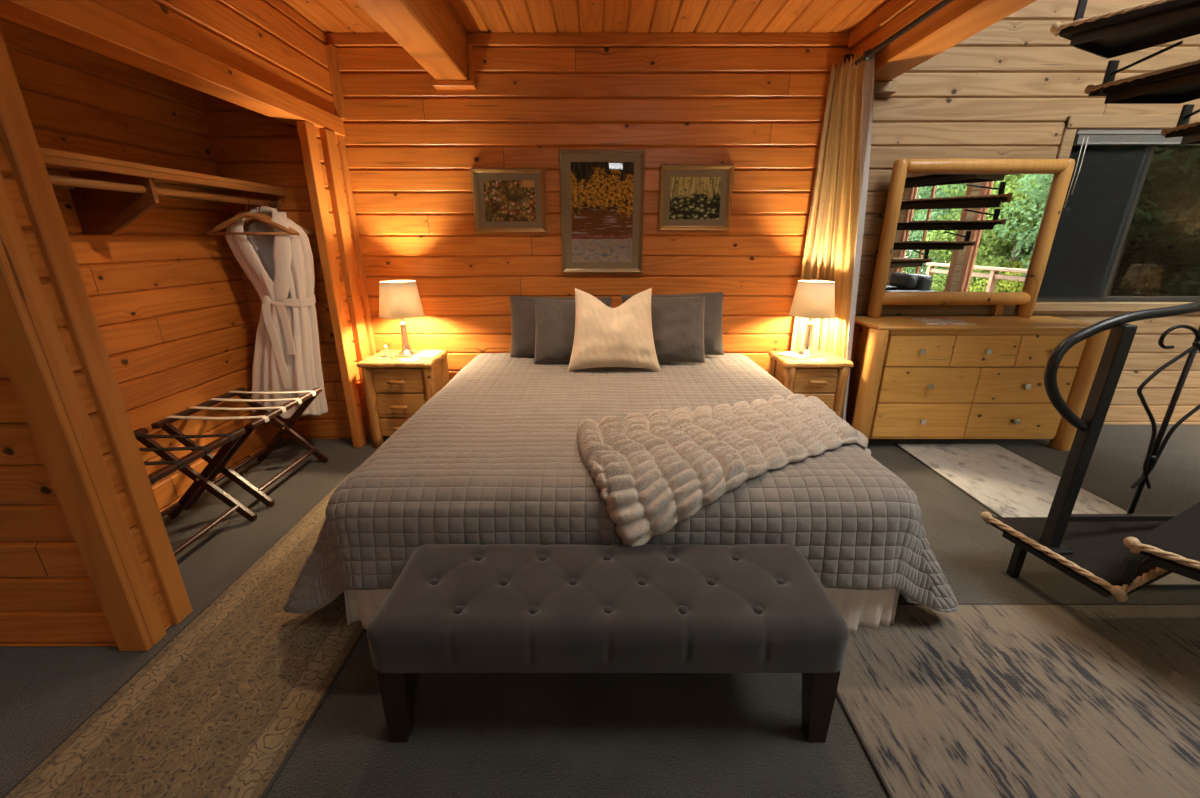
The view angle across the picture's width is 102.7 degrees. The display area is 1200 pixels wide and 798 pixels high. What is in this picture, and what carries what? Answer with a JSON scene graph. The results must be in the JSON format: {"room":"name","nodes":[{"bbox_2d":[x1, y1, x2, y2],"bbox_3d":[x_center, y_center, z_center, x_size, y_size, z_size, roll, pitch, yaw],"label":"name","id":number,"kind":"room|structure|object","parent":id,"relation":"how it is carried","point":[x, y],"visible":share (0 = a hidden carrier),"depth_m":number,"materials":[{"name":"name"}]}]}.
{"room":"hotel room","nodes":[
{"label":"hotel room","id":0,"kind":"room"},
{"bbox_2d":[0,280,116,645],"bbox_3d":[-2.938,-1.289,1.023,2.725,4.500,0.125,0,18,0],"label":"wall","id":1,"kind":"structure","parent":0,"point":[48,596],"depth_m":1.56,"materials":[{"name":"brown wood"}]},
{"bbox_2d":[0,170,166,650],"bbox_3d":[-1.609,-0.341,1.294,0.102,2.530,0.079,0,18,0],"label":"wooden post","id":2,"kind":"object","parent":1,"relation":"attached to","point":[33,354],"depth_m":1.43,"materials":[{"name":"brown wood"}]},
{"bbox_2d":[0,29,192,624],"bbox_3d":[-1.607,-0.114,1.492,0.105,1.975,0.073,0,18,0],"label":"wooden post","id":3,"kind":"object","parent":1,"relation":"attached to","point":[17,133],"depth_m":1.45,"materials":[{"name":"brown wood"}]},
{"bbox_2d":[0,136,171,629],"bbox_3d":[-1.585,-0.103,1.418,0.020,2.000,0.120,0,18,0],"label":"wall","id":4,"kind":"structure","parent":0,"point":[5,166],"depth_m":1.45,"materials":[{"name":"brown wood"}]},
{"bbox_2d":[0,17,277,511],"bbox_3d":[-2.315,-0.642,2.200,0.070,2.530,1.820,0,18,0],"label":"wall","id":5,"kind":"structure","parent":0,"point":[168,297],"depth_m":2.47,"materials":[{"name":"brown wood"}]},
{"bbox_2d":[40,147,285,234],"bbox_3d":[-2.090,-0.876,2.129,0.379,0.278,1.704,0,18,0],"label":"closet shelf","id":6,"kind":"object","parent":5,"relation":"attached to","point":[108,195],"visible":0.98,"depth_m":2.08,"materials":[{"name":"brown wood"}]},
{"bbox_2d":[207,196,294,234],"bbox_3d":[-1.965,-1.020,2.680,0.458,0.204,0.028,-2,19,-7],"label":"hanger","id":7,"kind":"object","parent":6,"relation":"hanging from","point":[214,231],"visible":0.87,"depth_m":2.69,"materials":[{"name":"brown wood"}]},
{"bbox_2d":[243,198,271,226],"bbox_3d":[-1.965,-1.055,2.784,0.458,0.204,0.028,0,18,0],"label":"hanger","id":8,"kind":"object","parent":6,"relation":"hanging from","point":[256,198],"visible":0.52,"depth_m":2.78,"materials":[{"name":"brown wood"}]},
{"bbox_2d":[225,206,327,418],"bbox_3d":[-1.982,-0.507,2.963,0.534,1.278,0.244,2,18,5],"label":"bathrobe","id":9,"kind":"object","parent":8,"relation":"hanging from","point":[280,268],"visible":0.94,"depth_m":2.90,"materials":[{"name":"white fabric"}]},
{"bbox_2d":[225,198,299,234],"bbox_3d":[-1.965,-1.046,2.756,0.458,0.204,0.028,1,18,4],"label":"hanger","id":10,"kind":"object","parent":6,"relation":"hanging from","point":[248,219],"visible":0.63,"depth_m":2.75,"materials":[{"name":"brown wood"}]},
{"bbox_2d":[243,199,308,234],"bbox_3d":[-1.965,-1.065,2.813,0.458,0.204,0.028,-2,18,-5],"label":"hanger","id":11,"kind":"object","parent":6,"relation":"hanging from","point":[262,199],"visible":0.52,"depth_m":2.81,"materials":[{"name":"brown wood"}]},
{"bbox_2d":[272,199,281,208],"bbox_3d":[-1.965,-1.184,2.916,0.059,0.059,0.012,0,18,0],"label":"socket","id":12,"kind":"object","parent":6,"relation":"attached to","point":[278,203],"depth_m":2.91,"materials":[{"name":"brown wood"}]},
{"bbox_2d":[266,199,312,235],"bbox_3d":[-1.965,-1.080,2.860,0.458,0.204,0.028,-1,18,-4],"label":"hanger","id":13,"kind":"object","parent":6,"relation":"hanging from","point":[304,229],"visible":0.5,"depth_m":2.89,"materials":[{"name":"brown wood"}]},
{"bbox_2d":[90,0,369,446],"bbox_3d":[-1.710,-0.672,2.290,0.120,2.530,2.130,0,18,0],"label":"wall","id":14,"kind":"structure","parent":0,"point":[268,41],"depth_m":2.35,"materials":[{"name":"brown wood"}]},
{"bbox_2d":[0,0,344,135],"bbox_3d":[-1.704,-1.393,2.050,0.152,0.100,2.129,0,18,0],"label":"ceiling beam","id":15,"kind":"structure","parent":14,"relation":"attached to","point":[89,25],"depth_m":1.79,"materials":[{"name":"brown wood"}]},
{"bbox_2d":[296,120,366,447],"bbox_3d":[-1.655,-0.618,3.006,0.050,1.975,0.095,0,18,0],"label":"trim","id":16,"kind":"structure","parent":14,"relation":"attached to","point":[306,130],"depth_m":2.93,"materials":[{"name":"brown wood"}]},
{"bbox_2d":[319,44,375,435],"bbox_3d":[-1.643,-0.935,3.192,0.075,2.460,0.249,0,18,0],"label":"trim","id":17,"kind":"structure","parent":14,"relation":"attached to","point":[327,137],"depth_m":3.09,"materials":[{"name":"brown wood"}]},
{"bbox_2d":[200,91,351,438],"bbox_3d":[-1.995,-0.925,3.049,0.570,2.530,0.070,0,18,0],"label":"wall","id":18,"kind":"structure","parent":0,"point":[249,145],"depth_m":2.88,"materials":[{"name":"brown wood"}]},
{"bbox_2d":[281,0,888,33],"bbox_3d":[-1.300,-1.830,1.683,6.000,0.050,2.550,0,18,0],"label":"ceiling","id":19,"kind":"structure","parent":0,"point":[329,16],"depth_m":2.68,"materials":[{"name":"brown wood"}]},
{"bbox_2d":[0,425,1199,797],"bbox_3d":[0.750,1.298,0.564,10.300,0.120,6.850,0,18,0],"label":"floor","id":20,"kind":"structure","parent":0,"point":[473,735],"depth_m":1.48,"materials":[{"name":"grey carpet"}]},
{"bbox_2d":[2,466,365,797],"bbox_3d":[-1.183,0.794,1.871,0.667,0.012,2.362,0,18,0],"label":"runner rug","id":21,"kind":"object","parent":20,"relation":"on","point":[220,710],"visible":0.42,"depth_m":1.46,"materials":[{"name":"beige carpet"}]},
{"bbox_2d":[134,428,256,555],"bbox_3d":[-1.965,0.468,2.100,0.520,0.496,0.620,0,18,0],"label":"luggage rack","id":22,"kind":"object","parent":20,"relation":"on","point":[228,441],"visible":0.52,"depth_m":2.29,"materials":[{"name":"brown wood"}]},
{"bbox_2d":[151,387,327,508],"bbox_3d":[-1.965,0.257,2.736,0.520,0.496,0.620,0,18,0],"label":"luggage rack","id":23,"kind":"object","parent":20,"relation":"on","point":[307,398],"visible":0.96,"depth_m":2.62,"materials":[{"name":"brown wood"}]},
{"bbox_2d":[357,350,448,448],"bbox_3d":[-1.321,-0.005,3.341,0.494,0.600,0.417,0,18,0],"label":"nightstand","id":24,"kind":"object","parent":20,"relation":"on","point":[395,389],"visible":0.77,"depth_m":3.16,"materials":[{"name":"brown wood"}]},
{"bbox_2d":[378,353,396,358],"bbox_3d":[-1.400,-0.290,3.177,0.114,0.042,0.056,0,18,0],"label":"eyeglasses","id":25,"kind":"object","parent":24,"relation":"on","point":[380,353],"visible":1,"depth_m":3.15,"materials":[{"name":"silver metal"}]},
{"bbox_2d":[378,280,424,356],"bbox_3d":[-1.315,-0.531,3.196,0.287,0.490,0.287,0,18,0],"label":"table lamp","id":26,"kind":"object","parent":24,"relation":"on","point":[398,299],"visible":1,"depth_m":3.07,"materials":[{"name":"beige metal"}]},
{"bbox_2d":[399,319,407,325],"bbox_3d":[-1.315,-0.533,3.195,0.055,0.085,0.056,0,18,0],"label":"socket","id":27,"kind":"object","parent":26,"relation":"attached to","point":[402,323],"depth_m":3.19,"materials":[{"name":"yellow metal"}]},
{"bbox_2d":[400,358,418,360],"bbox_3d":[-1.250,-0.258,3.150,0.106,0.002,0.050,-2,18,-5],"label":"card","id":28,"kind":"object","parent":24,"relation":"on","point":[414,359],"visible":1,"depth_m":3.15,"materials":[{"name":"beige paper"}]},
{"bbox_2d":[412,350,441,357],"bbox_3d":[-1.180,-0.311,3.301,0.150,0.006,0.220,0,18,0],"label":"notebook","id":29,"kind":"object","parent":24,"relation":"on","point":[427,353],"visible":1,"depth_m":3.27,"materials":[{"name":"beige paper"}]},
{"bbox_2d":[367,544,848,742],"bbox_3d":[0.022,0.715,1.451,1.259,0.427,0.396,0,18,0],"label":"tufted bench","id":30,"kind":"object","parent":20,"relation":"on","point":[451,608],"visible":1,"depth_m":1.27,"materials":[{"name":"grey fabric"}]},
{"bbox_2d":[344,588,899,632],"bbox_3d":[0.078,0.266,2.608,2.130,0.549,2.063,0,18,0],"label":"bed","id":31,"kind":"object","parent":20,"relation":"on","point":[867,608],"visible":0.07,"depth_m":1.72,"materials":[{"name":"beige fabric"}]},
{"bbox_2d":[283,353,958,613],"bbox_3d":[0.079,0.250,2.576,2.454,0.557,2.065,0,18,0],"label":"quilt","id":32,"kind":"object","parent":31,"relation":"on","point":[493,456],"visible":0.71,"depth_m":1.64,"materials":[{"name":"beige fabric"}]},
{"bbox_2d":[510,296,611,356],"bbox_3d":[-0.269,-0.493,3.303,0.711,0.420,0.211,-1,18,-4],"label":"pillow","id":33,"kind":"object","parent":32,"relation":"on","point":[523,319],"visible":0.29,"depth_m":3.26,"materials":[{"name":"grey fabric"}]},
{"bbox_2d":[534,298,604,362],"bbox_3d":[-0.200,-0.443,3.154,0.471,0.420,0.212,-1,18,-3],"label":"pillow","id":34,"kind":"object","parent":32,"relation":"on","point":[555,318],"visible":0.55,"depth_m":3.10,"materials":[{"name":"grey fabric"}]},
{"bbox_2d":[567,288,659,370],"bbox_3d":[0.083,-0.433,2.983,0.578,0.483,0.233,-1,18,-2],"label":"cushion","id":35,"kind":"object","parent":32,"relation":"on","point":[604,336],"visible":1,"depth_m":2.93,"materials":[{"name":"beige fabric"}]},
{"bbox_2d":[621,292,723,354],"bbox_3d":[0.500,-0.509,3.304,0.718,0.441,0.222,1,18,4],"label":"pillow","id":36,"kind":"object","parent":32,"relation":"on","point":[713,335],"visible":0.23,"depth_m":3.25,"materials":[{"name":"grey fabric"}]},
{"bbox_2d":[651,296,704,362],"bbox_3d":[0.459,-0.455,3.157,0.468,0.421,0.215,1,18,4],"label":"pillow","id":37,"kind":"object","parent":32,"relation":"on","point":[677,322],"visible":0.77,"depth_m":3.11,"materials":[{"name":"grey fabric"}]},
{"bbox_2d":[577,394,870,546],"bbox_3d":[0.608,0.215,2.000,1.449,0.287,0.653,-7,20,-21],"label":"throw blanket","id":38,"kind":"object","parent":32,"relation":"on","point":[653,473],"visible":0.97,"depth_m":1.76,"materials":[{"name":"beige fur"}]},
{"bbox_2d":[768,351,853,417],"bbox_3d":[1.409,0.001,3.323,0.456,0.600,0.379,0,18,0],"label":"nightstand","id":39,"kind":"object","parent":20,"relation":"on","point":[826,381],"visible":0.46,"depth_m":3.13,"materials":[{"name":"brown wood"}]},
{"bbox_2d":[778,351,809,359],"bbox_3d":[1.305,-0.296,3.251,0.132,0.010,0.181,-11,21,-29],"label":"notebook","id":40,"kind":"object","parent":39,"relation":"on","point":[789,354],"visible":1,"depth_m":3.22,"materials":[{"name":"beige paper"}]},
{"bbox_2d":[789,280,834,356],"bbox_3d":[1.405,-0.531,3.196,0.287,0.490,0.287,0,18,0],"label":"table lamp","id":41,"kind":"object","parent":39,"relation":"on","point":[813,299],"visible":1,"depth_m":3.07,"materials":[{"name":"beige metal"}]},
{"bbox_2d":[806,319,814,325],"bbox_3d":[1.405,-0.533,3.195,0.055,0.085,0.056,0,18,0],"label":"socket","id":42,"kind":"object","parent":41,"relation":"attached to","point":[810,323],"depth_m":3.19,"materials":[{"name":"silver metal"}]},
{"bbox_2d":[846,316,1110,450],"bbox_3d":[2.442,-0.118,3.304,1.490,0.838,0.460,0,18,0],"label":"dresser","id":43,"kind":"object","parent":20,"relation":"on","point":[909,378],"visible":0.79,"depth_m":3.11,"materials":[{"name":"brown wood"}]},
{"bbox_2d":[912,318,976,324],"bbox_3d":[2.229,-0.507,3.136,0.306,0.006,0.212,1,18,4],"label":"magazine","id":44,"kind":"object","parent":43,"relation":"on","point":[922,320],"visible":1,"depth_m":3.12,"materials":[{"name":"grey paper"}]},
{"bbox_2d":[867,158,1074,317],"bbox_3d":[2.415,-1.042,3.182,1.125,0.993,0.124,0,18,0],"label":"mirror","id":45,"kind":"object","parent":43,"relation":"on","point":[956,231],"visible":1,"depth_m":3.15,"materials":[{"name":"brown wood"}]},
{"bbox_2d":[885,174,1055,291],"bbox_3d":[2.415,-1.079,3.163,0.980,0.780,0.007,0,18,0],"label":"mirror glass","id":46,"kind":"object","parent":45,"relation":"on","point":[955,232],"depth_m":3.15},
{"bbox_2d":[836,603,1199,797],"bbox_3d":[2.170,1.116,0.904,2.872,0.012,2.024,0,18,0],"label":"area rug","id":47,"kind":"object","parent":20,"relation":"on","point":[975,700],"visible":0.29,"depth_m":1.48,"materials":[{"name":"grey carpet"}]},
{"bbox_2d":[895,443,1199,586],"bbox_3d":[2.393,0.538,2.640,0.707,0.012,1.442,0,18,0],"label":"area rug","id":48,"kind":"object","parent":20,"relation":"on","point":[1006,483],"visible":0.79,"depth_m":2.82,"materials":[{"name":"grey carpet"}]},
{"bbox_2d":[981,0,1199,601],"bbox_3d":[2.686,-0.920,1.499,1.982,3.500,2.019,9,20,25],"label":"spiral staircase","id":49,"kind":"structure","parent":20,"relation":"on","point":[1116,555],"depth_m":1.81,"materials":[{"name":"black metal"}]},
{"bbox_2d":[332,0,1199,421],"bbox_3d":[2.025,-1.954,3.023,7.450,4.500,0.070,0,18,0],"label":"wall","id":50,"kind":"structure","parent":0,"point":[413,146],"depth_m":3.10,"materials":[{"name":"brown wood"}]},
{"bbox_2d":[354,0,468,79],"bbox_3d":[-0.905,-1.682,1.732,0.200,0.259,2.510,0,18,0],"label":"beam","id":51,"kind":"structure","parent":50,"relation":"attached to","point":[428,30],"depth_m":2.37,"materials":[{"name":"brown wood"}]},
{"bbox_2d":[432,42,475,89],"bbox_3d":[-0.895,-2.028,2.921,0.250,0.235,0.074,0,18,0],"label":"trim","id":52,"kind":"structure","parent":50,"relation":"attached to","point":[469,84],"depth_m":2.92,"materials":[{"name":"brown wood"}]},
{"bbox_2d":[471,168,546,232],"bbox_3d":[-0.599,-1.311,3.182,0.483,0.400,0.030,0,18,0],"label":"framed picture","id":53,"kind":"object","parent":50,"relation":"attached to","point":[505,200],"visible":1,"depth_m":3.18,"materials":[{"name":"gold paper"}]},
{"bbox_2d":[483,180,535,221],"bbox_3d":[-0.599,-1.314,3.189,0.345,0.262,0.002,0,18,0],"label":"print","id":54,"kind":"object","parent":53,"relation":"attached to","point":[503,200],"depth_m":3.19},
{"bbox_2d":[326,33,849,45],"bbox_3d":[-0.040,-2.177,2.908,3.220,0.064,0.026,0,18,0],"label":"trim","id":55,"kind":"structure","parent":50,"relation":"attached to","point":[335,39],"depth_m":2.90,"materials":[{"name":"brown wood"}]},
{"bbox_2d":[559,149,644,272],"bbox_3d":[0.015,-1.239,3.206,0.553,0.767,0.030,0,18,0],"label":"framed picture","id":56,"kind":"object","parent":50,"relation":"attached to","point":[602,190],"visible":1,"depth_m":3.20,"materials":[{"name":"brown metal"}]},
{"bbox_2d":[571,162,633,261],"bbox_3d":[0.015,-1.241,3.213,0.419,0.633,0.002,0,18,0],"label":"print","id":57,"kind":"object","parent":56,"relation":"attached to","point":[602,193],"depth_m":3.21},
{"bbox_2d":[658,164,734,230],"bbox_3d":[0.631,-1.328,3.176,0.481,0.407,0.030,0,18,0],"label":"framed picture","id":58,"kind":"object","parent":50,"relation":"attached to","point":[692,197],"visible":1,"depth_m":3.18,"materials":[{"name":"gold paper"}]},
{"bbox_2d":[669,177,721,218],"bbox_3d":[0.631,-1.331,3.184,0.343,0.269,0.002,0,18,0],"label":"print","id":59,"kind":"object","parent":58,"relation":"attached to","point":[689,197],"depth_m":3.18,"materials":[{"name":"multicoloured paper"}]},
{"bbox_2d":[874,77,898,93],"bbox_3d":[1.745,-1.968,2.954,0.170,0.150,0.049,0,18,0],"label":"trim","id":60,"kind":"structure","parent":50,"relation":"attached to","point":[880,87],"depth_m":2.95,"materials":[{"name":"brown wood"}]},
{"bbox_2d":[848,0,941,56],"bbox_3d":[1.537,-1.725,1.719,0.074,0.169,2.512,0,18,0],"label":"trim","id":61,"kind":"structure","parent":50,"relation":"attached to","point":[894,15],"depth_m":2.54,"materials":[{"name":"brown wood"}]},
{"bbox_2d":[844,0,953,65],"bbox_3d":[1.492,-1.639,1.773,0.067,0.108,2.400,0,18,0],"label":"curtain rod","id":62,"kind":"object","parent":50,"relation":"attached to","point":[868,54],"visible":0.86,"depth_m":2.37,"materials":[{"name":"black paint"}]},
{"bbox_2d":[790,47,873,419],"bbox_3d":[1.574,-0.881,3.135,0.260,2.332,0.463,-8,20,-22],"label":"curtain","id":63,"kind":"object","parent":62,"relation":"hanging from","point":[834,238],"visible":0.72,"depth_m":3.03,"materials":[{"name":"beige fabric"}]},
{"bbox_2d":[874,0,1035,80],"bbox_3d":[1.677,-1.709,1.733,0.205,0.310,2.528,0,18,0],"label":"ceiling beam","id":64,"kind":"structure","parent":50,"relation":"attached to","point":[959,20],"depth_m":2.29,"materials":[{"name":"brown wood"}]},
{"bbox_2d":[847,422,1199,424],"bbox_3d":[3.705,0.186,3.687,4.090,0.020,0.019,0,18,0],"label":"trim","id":65,"kind":"structure","parent":50,"relation":"attached to","point":[1105,423],"depth_m":3.68,"materials":[{"name":"brown wood"}]},
{"bbox_2d":[1015,115,1199,311],"bbox_3d":[4.110,-1.216,3.252,2.300,1.225,0.110,0,18,0],"label":"window","id":66,"kind":"structure","parent":50,"relation":"in","point":[1127,236],"depth_m":3.28,"materials":[{"name":"brown wood"}]},
{"bbox_2d":[1064,129,1199,207],"bbox_3d":[4.107,-1.504,3.143,2.125,0.470,0.055,0,18,0],"label":"window blind","id":67,"kind":"object","parent":66,"relation":"attached to","point":[1083,136],"visible":0.76,"depth_m":3.07,"materials":[{"name":"grey plastic"}]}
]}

